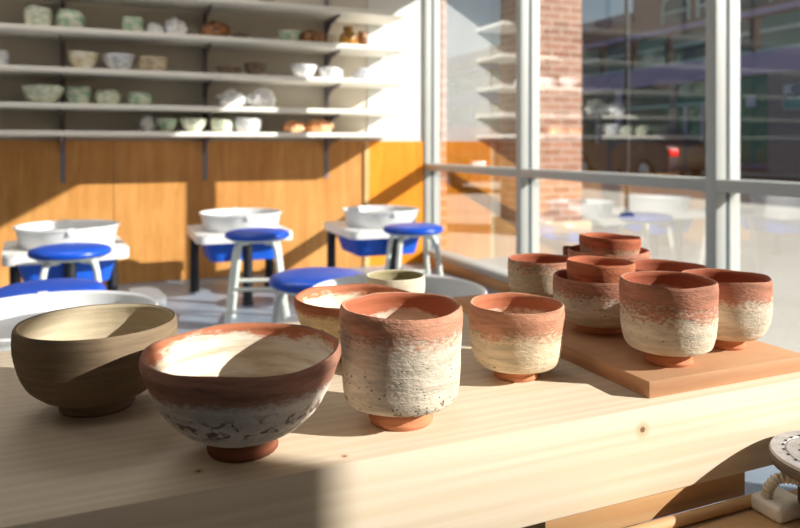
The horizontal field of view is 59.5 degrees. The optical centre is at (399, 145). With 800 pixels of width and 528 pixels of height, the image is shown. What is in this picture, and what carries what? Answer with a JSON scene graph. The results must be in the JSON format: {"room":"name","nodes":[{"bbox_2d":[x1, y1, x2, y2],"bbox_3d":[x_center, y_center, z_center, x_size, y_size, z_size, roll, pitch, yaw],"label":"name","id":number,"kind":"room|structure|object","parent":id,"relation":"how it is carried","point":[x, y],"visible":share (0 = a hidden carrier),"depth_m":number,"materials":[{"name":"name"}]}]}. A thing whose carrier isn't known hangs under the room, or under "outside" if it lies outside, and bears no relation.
{"room":"art studio","nodes":[
{"label":"art studio","id":0,"kind":"room"},
{"bbox_2d":[0,0,366,140],"bbox_3d":[-2.915,-0.650,3.869,6.857,3.000,0.100,0,0,-23],"label":"wall","id":1,"kind":"structure","parent":0,"point":[28,52],"depth_m":4.45,"materials":[{"name":"paint"}]},
{"bbox_2d":[0,140,113,286],"bbox_3d":[-2.660,0.408,3.914,1.959,0.884,0.016,0,0,-23],"label":"wall panel","id":2,"kind":"object","parent":1,"relation":"attached to","point":[31,189],"depth_m":4.15,"materials":[{"name":"brown wood"}]},
{"bbox_2d":[59,0,64,182],"bbox_3d":[-1.954,-0.765,4.042,0.028,1.970,0.300,0,0,-23],"label":"shelf standard","id":3,"kind":"object","parent":1,"relation":"attached to","point":[62,4],"visible":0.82,"depth_m":4.17,"materials":[{"name":"metal"}]},
{"bbox_2d":[0,23,405,57],"bbox_3d":[-2.678,-0.640,3.686,5.750,0.028,0.378,0,0,-23],"label":"wall shelf","id":4,"kind":"object","parent":1,"relation":"attached to","point":[7,30],"visible":1,"depth_m":4.19,"materials":[{"name":"white wood"}]},
{"bbox_2d":[23,5,51,25],"bbox_3d":[-2.018,-0.712,3.902,0.143,0.116,0.145,0,0,-23],"label":"cup","id":5,"kind":"object","parent":4,"relation":"on","point":[33,15],"visible":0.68,"depth_m":3.84,"materials":[{"name":"ceramic"}]},
{"bbox_2d":[55,8,84,27],"bbox_3d":[-1.868,-0.712,3.965,0.153,0.116,0.153,0,0,-23],"label":"jar","id":6,"kind":"object","parent":4,"relation":"on","point":[64,17],"visible":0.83,"depth_m":3.91,"materials":[{"name":"green ceramic"}]},
{"bbox_2d":[121,16,142,30],"bbox_3d":[-1.565,-0.702,4.094,0.122,0.097,0.123,0,0,-23],"label":"cup","id":7,"kind":"object","parent":4,"relation":"on","point":[129,23],"visible":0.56,"depth_m":4.04,"materials":[{"name":"green ceramic"}]},
{"bbox_2d":[144,22,163,32],"bbox_3d":[-1.460,-0.696,4.157,0.097,0.083,0.084,0,0,-39],"label":"plastic bag","id":8,"kind":"object","parent":4,"relation":"on","point":[152,27],"visible":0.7,"depth_m":4.13,"materials":[{"name":"white plastic"}]},
{"bbox_2d":[164,17,187,33],"bbox_3d":[-1.347,-0.717,4.206,0.134,0.126,0.111,0,0,-23],"label":"plastic bag","id":9,"kind":"object","parent":4,"relation":"on","point":[173,25],"visible":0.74,"depth_m":4.17,"materials":[{"name":"white plastic"}]},
{"bbox_2d":[200,20,231,36],"bbox_3d":[-1.132,-0.712,4.299,0.189,0.117,0.152,0,0,-23],"label":"clay lump","id":10,"kind":"object","parent":4,"relation":"on","point":[213,28],"visible":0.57,"depth_m":4.24,"materials":[{"name":"brown ceramic"}]},
{"bbox_2d":[229,31,250,37],"bbox_3d":[-0.972,-0.670,4.259,0.139,0.033,0.140,0,0,-23],"label":"shallow dish","id":11,"kind":"object","parent":4,"relation":"on","point":[235,33],"visible":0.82,"depth_m":4.22,"materials":[{"name":"ceramic"}]},
{"bbox_2d":[277,29,299,40],"bbox_3d":[-0.708,-0.694,4.458,0.147,0.080,0.146,0,0,-23],"label":"bowl","id":12,"kind":"object","parent":4,"relation":"on","point":[286,34],"visible":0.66,"depth_m":4.41,"materials":[{"name":"green ceramic"}]},
{"bbox_2d":[299,29,325,41],"bbox_3d":[-0.564,-0.706,4.539,0.169,0.104,0.137,0,0,-23],"label":"vessel","id":13,"kind":"object","parent":4,"relation":"on","point":[311,35],"visible":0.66,"depth_m":4.49,"materials":[{"name":"brown ceramic"}]},
{"bbox_2d":[326,35,337,42],"bbox_3d":[-0.444,-0.688,4.570,0.078,0.067,0.078,0,0,-23],"label":"cup","id":14,"kind":"object","parent":4,"relation":"on","point":[329,38],"visible":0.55,"depth_m":4.54,"materials":[{"name":"ceramic"}]},
{"bbox_2d":[339,26,357,43],"bbox_3d":[-0.338,-0.721,4.615,0.126,0.135,0.125,0,0,-23],"label":"bottle","id":15,"kind":"object","parent":4,"relation":"on","point":[348,36],"visible":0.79,"depth_m":4.57,"materials":[{"name":"orange ceramic"}]},
{"bbox_2d":[358,31,366,44],"bbox_3d":[-0.250,-0.706,4.652,0.060,0.104,0.060,0,0,-23],"label":"cup","id":16,"kind":"object","parent":4,"relation":"on","point":[362,36],"visible":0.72,"depth_m":4.63,"materials":[{"name":"brown ceramic"}]},
{"bbox_2d":[0,64,405,88],"bbox_3d":[-2.678,-0.419,3.686,5.750,0.028,0.378,0,0,-23],"label":"wall shelf","id":17,"kind":"object","parent":1,"relation":"attached to","point":[5,70],"visible":1,"depth_m":4.20,"materials":[{"name":"white wood"}]},
{"bbox_2d":[0,50,8,64],"bbox_3d":[-2.188,-0.478,3.830,0.088,0.090,0.088,0,0,-23],"label":"cup","id":18,"kind":"object","parent":17,"relation":"on","point":[4,54],"visible":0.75,"depth_m":3.81,"materials":[{"name":"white ceramic"}]},
{"bbox_2d":[67,50,98,67],"bbox_3d":[-1.806,-0.484,3.992,0.168,0.101,0.165,0,0,-23],"label":"bowl","id":19,"kind":"object","parent":17,"relation":"on","point":[78,59],"visible":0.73,"depth_m":3.94,"materials":[{"name":"beige ceramic"}]},
{"bbox_2d":[102,52,135,69],"bbox_3d":[-1.633,-0.482,4.065,0.187,0.099,0.186,0,0,-23],"label":"bowl","id":20,"kind":"object","parent":17,"relation":"on","point":[113,60],"visible":0.77,"depth_m":4.00,"materials":[{"name":"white ceramic"}]},
{"bbox_2d":[136,56,167,70],"bbox_3d":[-1.466,-0.478,4.136,0.181,0.091,0.177,0,0,-23],"label":"bowl","id":21,"kind":"object","parent":17,"relation":"on","point":[154,63],"visible":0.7,"depth_m":4.07,"materials":[{"name":"ceramic"}]},
{"bbox_2d":[216,66,241,73],"bbox_3d":[-1.054,-0.460,4.311,0.159,0.053,0.160,0,0,-23],"label":"shallow dish","id":22,"kind":"object","parent":17,"relation":"on","point":[223,69],"visible":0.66,"depth_m":4.26,"materials":[{"name":"ceramic"}]},
{"bbox_2d":[244,62,266,74],"bbox_3d":[-0.902,-0.476,4.375,0.146,0.086,0.144,0,0,-23],"label":"bowl","id":23,"kind":"object","parent":17,"relation":"on","point":[254,68],"visible":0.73,"depth_m":4.33,"materials":[{"name":"ceramic"}]},
{"bbox_2d":[290,63,316,76],"bbox_3d":[-0.620,-0.477,4.495,0.174,0.088,0.173,0,0,-23],"label":"bowl","id":24,"kind":"object","parent":17,"relation":"on","point":[302,69],"visible":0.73,"depth_m":4.43,"materials":[{"name":"white ceramic"}]},
{"bbox_2d":[319,66,342,77],"bbox_3d":[-0.453,-0.479,4.592,0.168,0.092,0.130,0,0,-23],"label":"plastic bag","id":25,"kind":"object","parent":17,"relation":"on","point":[330,72],"visible":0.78,"depth_m":4.54,"materials":[{"name":"white plastic"}]},
{"bbox_2d":[352,68,373,78],"bbox_3d":[-0.246,-0.476,4.654,0.146,0.086,0.146,0,0,-23],"label":"bowl","id":26,"kind":"object","parent":17,"relation":"on","point":[359,73],"visible":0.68,"depth_m":4.60,"materials":[{"name":"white ceramic"}]},
{"bbox_2d":[0,102,405,116],"bbox_3d":[-2.678,-0.222,3.686,5.750,0.028,0.378,0,0,-23],"label":"wall shelf","id":27,"kind":"object","parent":1,"relation":"attached to","point":[30,106],"visible":1,"depth_m":4.16,"materials":[{"name":"white wood"}]},
{"bbox_2d":[21,85,64,102],"bbox_3d":[-1.994,-0.286,3.912,0.226,0.100,0.229,0,0,-23],"label":"bowl","id":28,"kind":"object","parent":27,"relation":"on","point":[34,93],"visible":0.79,"depth_m":3.84,"materials":[{"name":"ceramic"}]},
{"bbox_2d":[66,86,90,102],"bbox_3d":[-1.829,-0.286,3.982,0.131,0.099,0.131,0,0,-23],"label":"cup","id":29,"kind":"object","parent":27,"relation":"on","point":[74,94],"visible":0.84,"depth_m":3.93,"materials":[{"name":"green ceramic"}]},
{"bbox_2d":[94,89,120,103],"bbox_3d":[-1.689,-0.280,4.041,0.143,0.089,0.144,0,0,-23],"label":"jar","id":30,"kind":"object","parent":27,"relation":"on","point":[110,96],"visible":0.88,"depth_m":3.99,"materials":[{"name":"ceramic"}]},
{"bbox_2d":[126,92,152,104],"bbox_3d":[-1.529,-0.276,4.109,0.145,0.079,0.147,0,0,-23],"label":"jar","id":31,"kind":"object","parent":27,"relation":"on","point":[137,98],"visible":0.88,"depth_m":4.05,"materials":[{"name":"green ceramic"}]},
{"bbox_2d":[215,89,245,106],"bbox_3d":[-1.044,-0.295,4.339,0.190,0.118,0.151,0,0,-23],"label":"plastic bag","id":32,"kind":"object","parent":27,"relation":"on","point":[231,97],"visible":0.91,"depth_m":4.29,"materials":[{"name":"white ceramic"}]},
{"bbox_2d":[246,87,275,106],"bbox_3d":[-0.870,-0.302,4.405,0.196,0.132,0.152,0,0,-23],"label":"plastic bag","id":33,"kind":"object","parent":27,"relation":"on","point":[261,97],"visible":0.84,"depth_m":4.36,"materials":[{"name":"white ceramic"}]},
{"bbox_2d":[0,130,405,137],"bbox_3d":[-2.678,-0.070,3.686,5.750,0.028,0.378,0,0,-23],"label":"wall shelf","id":34,"kind":"object","parent":1,"relation":"attached to","point":[2,132],"visible":1,"depth_m":4.13,"materials":[{"name":"white wood"}]},
{"bbox_2d":[139,115,155,130],"bbox_3d":[-1.493,-0.134,4.147,0.096,0.101,0.079,0,0,-23],"label":"plastic bag","id":35,"kind":"object","parent":34,"relation":"on","point":[147,123],"visible":0.88,"depth_m":4.12,"materials":[{"name":"grey plastic"}]},
{"bbox_2d":[155,118,177,130],"bbox_3d":[-1.393,-0.125,4.167,0.132,0.082,0.131,0,0,-23],"label":"bowl","id":36,"kind":"object","parent":34,"relation":"on","point":[163,124],"visible":0.88,"depth_m":4.12,"materials":[{"name":"green ceramic"}]},
{"bbox_2d":[180,118,206,131],"bbox_3d":[-1.247,-0.125,4.229,0.162,0.083,0.163,0,0,-23],"label":"bowl","id":37,"kind":"object","parent":34,"relation":"on","point":[189,124],"visible":0.9,"depth_m":4.17,"materials":[{"name":"white ceramic"}]},
{"bbox_2d":[211,118,232,131],"bbox_3d":[-1.093,-0.125,4.294,0.134,0.083,0.135,0,0,-23],"label":"cup","id":38,"kind":"object","parent":34,"relation":"on","point":[217,125],"visible":0.85,"depth_m":4.24,"materials":[{"name":"white ceramic"}]},
{"bbox_2d":[233,117,261,131],"bbox_3d":[-0.947,-0.130,4.356,0.176,0.092,0.174,0,0,-23],"label":"cup","id":39,"kind":"object","parent":34,"relation":"on","point":[241,124],"visible":0.89,"depth_m":4.29,"materials":[{"name":"white ceramic"}]},
{"bbox_2d":[282,120,304,131],"bbox_3d":[-0.682,-0.126,4.492,0.157,0.083,0.125,0,0,-23],"label":"pot","id":40,"kind":"object","parent":34,"relation":"on","point":[290,125],"visible":0.94,"depth_m":4.45,"materials":[{"name":"ceramic"}]},
{"bbox_2d":[304,119,333,132],"bbox_3d":[-0.529,-0.130,4.556,0.193,0.091,0.155,0,0,-23],"label":"pot","id":41,"kind":"object","parent":34,"relation":"on","point":[312,126],"visible":0.96,"depth_m":4.50,"materials":[{"name":"ceramic"}]},
{"bbox_2d":[203,4,211,179],"bbox_3d":[-1.196,-0.765,4.364,0.028,1.970,0.300,0,0,-23],"label":"shelf standard","id":42,"kind":"object","parent":1,"relation":"attached to","point":[206,140],"visible":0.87,"depth_m":4.49,"materials":[{"name":"metal"}]},
{"bbox_2d":[37,0,405,25],"bbox_3d":[-2.678,-0.870,3.686,5.750,0.028,0.378,0,0,-23],"label":"wall shelf","id":43,"kind":"object","parent":1,"relation":"attached to","point":[232,7],"visible":1,"depth_m":4.39,"materials":[{"name":"white wood"}]},
{"bbox_2d":[114,140,363,283],"bbox_3d":[-0.995,0.408,4.620,1.651,0.884,0.016,0,0,-23],"label":"wall panel","id":44,"kind":"object","parent":1,"relation":"attached to","point":[160,189],"depth_m":4.54,"materials":[{"name":"brown wood"}]},
{"bbox_2d":[324,0,339,177],"bbox_3d":[-0.449,-0.765,4.681,0.028,1.970,0.300,0,0,-23],"label":"shelf standard","id":45,"kind":"object","parent":1,"relation":"attached to","point":[327,24],"visible":0.85,"depth_m":4.79,"materials":[{"name":"metal"}]},
{"bbox_2d":[364,141,368,266],"bbox_3d":[-0.235,0.408,4.927,0.034,0.884,0.014,0,0,-23],"label":"trim","id":46,"kind":"structure","parent":1,"relation":"attached to","point":[366,143],"depth_m":4.92,"materials":[{"name":"brown wood"}]},
{"bbox_2d":[369,141,423,266],"bbox_3d":[-0.031,0.408,5.027,0.436,0.884,0.022,0,0,-23],"label":"wall panel","id":47,"kind":"object","parent":1,"relation":"attached to","point":[396,168],"depth_m":5.03,"materials":[{"name":"yellow wood"}]},
{"bbox_2d":[367,0,422,140],"bbox_3d":[-0.031,-1.092,5.032,0.434,2.116,0.012,0,0,-23],"label":"wall panel","id":48,"kind":"object","parent":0,"point":[407,32],"visible":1,"depth_m":5.04,"materials":[{"name":"white paint"}]},
{"bbox_2d":[105,263,796,527],"bbox_3d":[-1.265,0.900,0.033,6.897,0.100,8.450,0,0,-23],"label":"floor","id":49,"kind":"structure","parent":0,"point":[206,307],"depth_m":3.78,"materials":[{"name":"concrete"}]},
{"bbox_2d":[0,278,105,298],"bbox_3d":[-1.016,0.634,2.020,0.310,0.473,0.310,0,0,-43],"label":"stool","id":50,"kind":"object","parent":49,"relation":"on","point":[56,284],"visible":0.11,"depth_m":2.00,"materials":[{"name":"plastic"}]},
{"bbox_2d":[2,219,128,290],"bbox_3d":[-1.580,0.607,3.312,0.517,0.486,0.560,0,0,-28],"label":"wheel","id":51,"kind":"object","parent":49,"relation":"on","point":[29,236],"visible":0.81,"depth_m":3.15,"materials":[{"name":"white plastic"}]},
{"bbox_2d":[27,242,111,281],"bbox_3d":[-1.327,0.634,2.820,0.310,0.473,0.310,0,0,-25],"label":"stool","id":52,"kind":"object","parent":49,"relation":"on","point":[50,255],"visible":0.6,"depth_m":2.73,"materials":[{"name":"blue plastic"}]},
{"bbox_2d":[0,290,157,351],"bbox_3d":[-0.754,0.607,1.529,0.517,0.486,0.560,0,0,-31],"label":"wheel","id":53,"kind":"object","parent":49,"relation":"on","point":[15,309],"visible":0.16,"depth_m":1.74,"materials":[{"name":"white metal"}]},
{"bbox_2d":[128,285,165,305],"bbox_3d":[-1.355,0.810,3.750,0.150,0.080,0.220,0,0,-38],"label":"foot pedal","id":54,"kind":"object","parent":49,"relation":"on","point":[153,292],"visible":0.52,"depth_m":3.75,"materials":[{"name":"white plastic"}]},
{"bbox_2d":[187,208,292,305],"bbox_3d":[-0.914,0.607,3.964,0.517,0.486,0.560,0,0,-23],"label":"wheel","id":55,"kind":"object","parent":49,"relation":"on","point":[209,234],"visible":0.85,"depth_m":3.77,"materials":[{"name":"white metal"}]},
{"bbox_2d":[224,227,289,323],"bbox_3d":[-0.684,0.634,3.360,0.310,0.473,0.310,0,0,-7],"label":"stool","id":56,"kind":"object","parent":49,"relation":"on","point":[241,237],"visible":0.8,"depth_m":3.26,"materials":[{"name":"plastic"}]},
{"bbox_2d":[268,267,363,322],"bbox_3d":[-0.260,0.634,2.220,0.310,0.473,0.310,0,0,-33],"label":"stool","id":57,"kind":"object","parent":49,"relation":"on","point":[292,281],"visible":0.26,"depth_m":2.17,"materials":[{"name":"plastic"}]},
{"bbox_2d":[324,205,419,269],"bbox_3d":[-0.133,0.607,4.154,0.517,0.486,0.560,0,0,-23],"label":"wheel","id":58,"kind":"object","parent":49,"relation":"on","point":[362,234],"visible":0.72,"depth_m":3.96,"materials":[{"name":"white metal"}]},
{"bbox_2d":[282,273,486,322],"bbox_3d":[0.020,0.607,1.768,0.517,0.486,0.560,0,0,-29],"label":"wheel","id":59,"kind":"object","parent":49,"relation":"on","point":[451,287],"visible":0.13,"depth_m":1.95,"materials":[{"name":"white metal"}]},
{"bbox_2d":[0,313,799,527],"bbox_3d":[-0.302,0.557,0.736,1.518,0.585,0.479,0,0,-23],"label":"wooden table","id":60,"kind":"object","parent":49,"relation":"on","point":[571,439],"visible":0.51,"depth_m":0.65,"materials":[{"name":"brown wood"}]},
{"bbox_2d":[11,303,177,417],"bbox_3d":[-0.309,0.222,0.717,0.156,0.087,0.156,0,0,-16],"label":"bowl","id":61,"kind":"object","parent":60,"relation":"on","point":[82,361],"visible":0.87,"depth_m":0.66,"materials":[{"name":"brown ceramic"}]},
{"bbox_2d":[139,322,340,462],"bbox_3d":[-0.138,0.220,0.614,0.172,0.090,0.171,0,0,-8],"label":"bowl","id":62,"kind":"object","parent":60,"relation":"on","point":[234,390],"visible":1,"depth_m":0.58,"materials":[{"name":"ceramic"}]},
{"bbox_2d":[294,283,408,360],"bbox_3d":[-0.058,0.227,0.888,0.151,0.077,0.151,0,0,42],"label":"bowl","id":63,"kind":"object","parent":60,"relation":"on","point":[318,307],"visible":0.23,"depth_m":0.92,"materials":[{"name":"ceramic"}]},
{"bbox_2d":[366,270,424,292],"bbox_3d":[-0.007,0.231,1.072,0.091,0.068,0.092,0,0,-23],"label":"tea cup","id":64,"kind":"object","parent":60,"relation":"on","point":[408,280],"visible":0.35,"depth_m":1.06,"materials":[{"name":"beige ceramic"}]},
{"bbox_2d":[339,292,462,431],"bbox_3d":[0.001,0.208,0.678,0.119,0.113,0.120,0,0,-23],"label":"tea cup","id":65,"kind":"object","parent":60,"relation":"on","point":[401,351],"visible":1,"depth_m":0.63,"materials":[{"name":"ceramic"}]},
{"bbox_2d":[469,292,564,382],"bbox_3d":[0.134,0.222,0.808,0.110,0.085,0.110,0,0,-23],"label":"tea cup","id":66,"kind":"object","parent":60,"relation":"on","point":[517,336],"visible":1,"depth_m":0.77,"materials":[{"name":"ceramic"}]},
{"bbox_2d":[453,293,799,397],"bbox_3d":[0.284,0.256,0.986,0.239,0.018,0.447,0,0,-23],"label":"board","id":67,"kind":"object","parent":60,"relation":"on","point":[610,357],"visible":0.42,"depth_m":0.80,"materials":[{"name":"brown wood"}]},
{"bbox_2d":[508,253,569,297],"bbox_3d":[0.219,0.210,1.081,0.103,0.075,0.104,0,0,-23],"label":"tea cup","id":68,"kind":"object","parent":67,"relation":"on","point":[528,273],"visible":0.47,"depth_m":1.04,"materials":[{"name":"ceramic"}]},
{"bbox_2d":[563,246,575,255],"bbox_3d":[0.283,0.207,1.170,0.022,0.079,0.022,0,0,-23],"label":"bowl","id":69,"kind":"object","parent":67,"relation":"on","point":[565,248],"visible":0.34,"depth_m":1.16,"materials":[{"name":"ceramic"}]},
{"bbox_2d":[553,269,621,334],"bbox_3d":[0.268,0.210,0.942,0.123,0.074,0.123,0,0,-23],"label":"tea cup","id":70,"kind":"object","parent":67,"relation":"on","point":[594,308],"visible":0.63,"depth_m":0.89,"materials":[{"name":"ceramic"}]},
{"bbox_2d":[566,256,634,282],"bbox_3d":[0.270,0.179,0.943,0.090,0.053,0.090,0,0,-44],"label":"bowl","id":71,"kind":"object","parent":70,"relation":"in","point":[591,269],"visible":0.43,"depth_m":0.91,"materials":[{"name":"ceramic"}]},
{"bbox_2d":[567,245,649,260],"bbox_3d":[0.341,0.207,1.145,0.130,0.079,0.131,0,0,-23],"label":"bowl","id":72,"kind":"object","parent":67,"relation":"on","point":[644,253],"visible":0.12,"depth_m":1.10,"materials":[{"name":"ceramic"}]},
{"bbox_2d":[579,232,641,254],"bbox_3d":[0.344,0.172,1.146,0.098,0.054,0.098,0,0,-4],"label":"bowl","id":73,"kind":"object","parent":72,"relation":"in","point":[594,242],"visible":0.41,"depth_m":1.11,"materials":[{"name":"ceramic"}]},
{"bbox_2d":[619,271,718,367],"bbox_3d":[0.308,0.200,0.804,0.107,0.095,0.107,0,0,-23],"label":"tea cup","id":74,"kind":"object","parent":67,"relation":"on","point":[671,317],"visible":1,"depth_m":0.76,"materials":[{"name":"ceramic"}]},
{"bbox_2d":[632,259,707,271],"bbox_3d":[0.380,0.209,1.005,0.118,0.076,0.117,0,0,-23],"label":"bowl","id":75,"kind":"object","parent":67,"relation":"on","point":[640,264],"visible":0.07,"depth_m":1.05,"materials":[{"name":"ceramic"}]},
{"bbox_2d":[682,268,772,350],"bbox_3d":[0.402,0.203,0.867,0.105,0.088,0.106,0,0,-23],"label":"tea cup","id":76,"kind":"object","parent":67,"relation":"on","point":[745,305],"visible":0.62,"depth_m":0.82,"materials":[{"name":"ceramic"}]},
{"bbox_2d":[522,472,744,527],"bbox_3d":[0.248,0.371,0.744,0.262,0.026,0.056,0,0,-23],"label":"batten","id":77,"kind":"object","parent":60,"relation":"attached to","point":[632,512],"visible":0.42,"depth_m":0.72,"materials":[{"name":"brown wood"}]},
{"bbox_2d":[383,222,442,275],"bbox_3d":[0.067,0.634,3.580,0.310,0.473,0.310,0,0,-15],"label":"stool","id":78,"kind":"object","parent":49,"relation":"on","point":[427,231],"visible":0.62,"depth_m":3.50,"materials":[{"name":"plastic"}]},
{"bbox_2d":[679,489,799,527],"bbox_3d":[0.614,0.619,0.588,0.710,0.463,0.502,0,0,-23],"label":"table","id":79,"kind":"object","parent":49,"relation":"on","point":[745,518],"visible":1,"depth_m":0.72,"materials":[{"name":"beige wood"}]},
{"bbox_2d":[626,494,750,527],"bbox_3d":[0.297,0.381,0.718,0.188,0.012,0.012,0,0,-23],"label":"wooden dowel","id":80,"kind":"object","parent":79,"relation":"on","point":[685,518],"visible":1,"depth_m":0.72,"materials":[{"name":"brown wood"}]},
{"bbox_2d":[751,430,799,523],"bbox_3d":[0.470,0.352,0.716,0.167,0.070,0.147,0,0,-23],"label":"turntable","id":81,"kind":"object","parent":79,"relation":"on","point":[778,504],"visible":1,"depth_m":0.73,"materials":[{"name":"metal"}]},
{"bbox_3d":[1.825,-0.650,1.399,0.140,3.000,8.350,0,0,-23],"label":"wall","id":82,"kind":"structure","parent":0,"visible":0},
{"bbox_2d":[421,255,511,292],"bbox_3d":[1.349,0.823,2.483,0.170,0.055,5.742,0,0,-23],"label":"baseboard","id":83,"kind":"structure","parent":82,"relation":"attached to","point":[486,281],"depth_m":4.39,"materials":[{"name":"brown wood"}]},
{"bbox_2d":[423,0,515,283],"bbox_3d":[0.469,-0.210,4.575,0.125,2.010,1.283,0,0,-23],"label":"window","id":84,"kind":"structure","parent":82,"relation":"in","point":[435,12],"depth_m":5.04,"materials":[{"name":"metal"}]},
{"bbox_2d":[516,0,705,253],"bbox_3d":[0.982,-0.210,3.366,0.125,2.010,1.369,0,0,-23],"label":"window","id":85,"kind":"structure","parent":82,"relation":"in","point":[529,173],"depth_m":3.94,"materials":[{"name":"metal"}]},
{"bbox_2d":[706,0,799,270],"bbox_3d":[1.512,-0.210,2.117,0.125,2.010,1.368,0,0,-23],"label":"window","id":86,"kind":"structure","parent":82,"relation":"in","point":[724,185],"depth_m":2.70,"materials":[{"name":"metal"}]},
{"label":"outside","id":87,"kind":"structure","parent":0,"visible":0},
{"bbox_2d":[582,169,799,207],"bbox_3d":[3.786,1.130,27.680,10.600,0.280,72.000,0,0,-23],"label":"road","id":88,"kind":"structure","parent":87,"point":[695,194],"depth_m":15.23,"materials":[{"name":"grey asphalt"}]},
{"bbox_2d":[582,130,705,176],"bbox_3d":[6.880,0.270,20.395,1.790,1.440,4.250,0,0,-23],"label":"parked car","id":89,"kind":"object","parent":88,"relation":"on","point":[651,152],"visible":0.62,"depth_m":19.04,"materials":[{"name":"paint"}]},
{"bbox_2d":[667,149,678,155],"bbox_3d":[7.092,0.170,18.270,0.330,0.200,0.170,0,0,-23],"label":"tail light","id":90,"kind":"object","parent":89,"relation":"attached to","point":[670,152],"depth_m":18.18,"materials":[{"name":"red plastic"}]},
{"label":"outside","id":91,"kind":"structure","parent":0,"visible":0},
{"bbox_2d":[447,182,799,352],"bbox_3d":[-0.271,1.020,15.094,6.703,0.300,52.000,0,0,-23],"label":"sidewalk","id":92,"kind":"structure","parent":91,"point":[670,228],"depth_m":6.96,"materials":[{"name":"grey concrete"}]},
{"bbox_2d":[442,29,446,250],"bbox_3d":[0.206,-2.140,5.574,0.115,6.020,0.500,0,0,-23],"label":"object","id":93,"kind":"object","parent":92,"relation":"on","point":[444,99],"depth_m":5.36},
{"bbox_2d":[447,126,499,192],"bbox_3d":[1.145,0.270,14.605,1.790,1.440,4.250,0,0,-23],"label":"parked car","id":94,"kind":"object","parent":92,"relation":"on","point":[466,145],"visible":0.27,"depth_m":13.33,"materials":[{"name":"paint"}]},
{"bbox_2d":[470,161,485,165],"bbox_3d":[1.372,0.330,12.485,0.280,0.120,0.170,0,0,-23],"label":"light","id":95,"kind":"object","parent":94,"relation":"attached to","point":[479,163],"depth_m":12.41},
{"bbox_2d":[491,217,590,234],"bbox_3d":[1.447,0.810,7.225,0.750,0.120,0.710,0,0,-23],"label":"pier base","id":96,"kind":"object","parent":92,"relation":"on","point":[509,225],"visible":0.62,"depth_m":6.97,"materials":[{"name":"concrete"}]},
{"bbox_2d":[500,0,581,221],"bbox_3d":[1.447,-2.200,7.225,0.610,5.900,0.570,0,0,-23],"label":"brick pier","id":97,"kind":"structure","parent":96,"relation":"on","point":[560,20],"depth_m":7.02,"materials":[{"name":"red brick"}]},
{"bbox_2d":[619,0,634,216],"bbox_3d":[2.821,-1.630,8.700,0.180,5.000,0.180,0,0,-23],"label":"pole","id":98,"kind":"object","parent":92,"relation":"on","point":[626,213],"visible":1,"depth_m":8.67,"materials":[{"name":"black metal"}]},
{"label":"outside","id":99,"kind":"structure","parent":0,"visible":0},
{"bbox_2d":[595,168,799,177],"bbox_3d":[9.266,1.070,36.524,6.400,0.400,60.000,0,0,-23],"label":"sidewalk","id":100,"kind":"structure","parent":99,"point":[742,173],"depth_m":22.56,"materials":[{"name":"grey concrete"}]},
{"bbox_2d":[447,0,799,173],"bbox_3d":[9.860,-4.630,32.974,4.080,11.000,35.000,0,0,-23],"label":"building","id":101,"kind":"structure","parent":100,"relation":"on","point":[667,38],"depth_m":26.97,"materials":[{"name":"brick"}]},
{"bbox_2d":[746,96,755,106],"bbox_3d":[11.748,-1.490,23.433,0.020,0.340,0.400,0,0,-23],"label":"paper notice","id":102,"kind":"object","parent":101,"relation":"attached to","point":[751,100],"visible":1,"depth_m":23.44,"materials":[{"name":"white paper"}]},
{"bbox_2d":[783,84,799,109],"bbox_3d":[12.303,-1.530,21.779,0.150,0.800,0.820,0,0,-23],"label":"shop sign","id":103,"kind":"object","parent":101,"relation":"attached to","point":[791,92],"visible":1,"depth_m":21.87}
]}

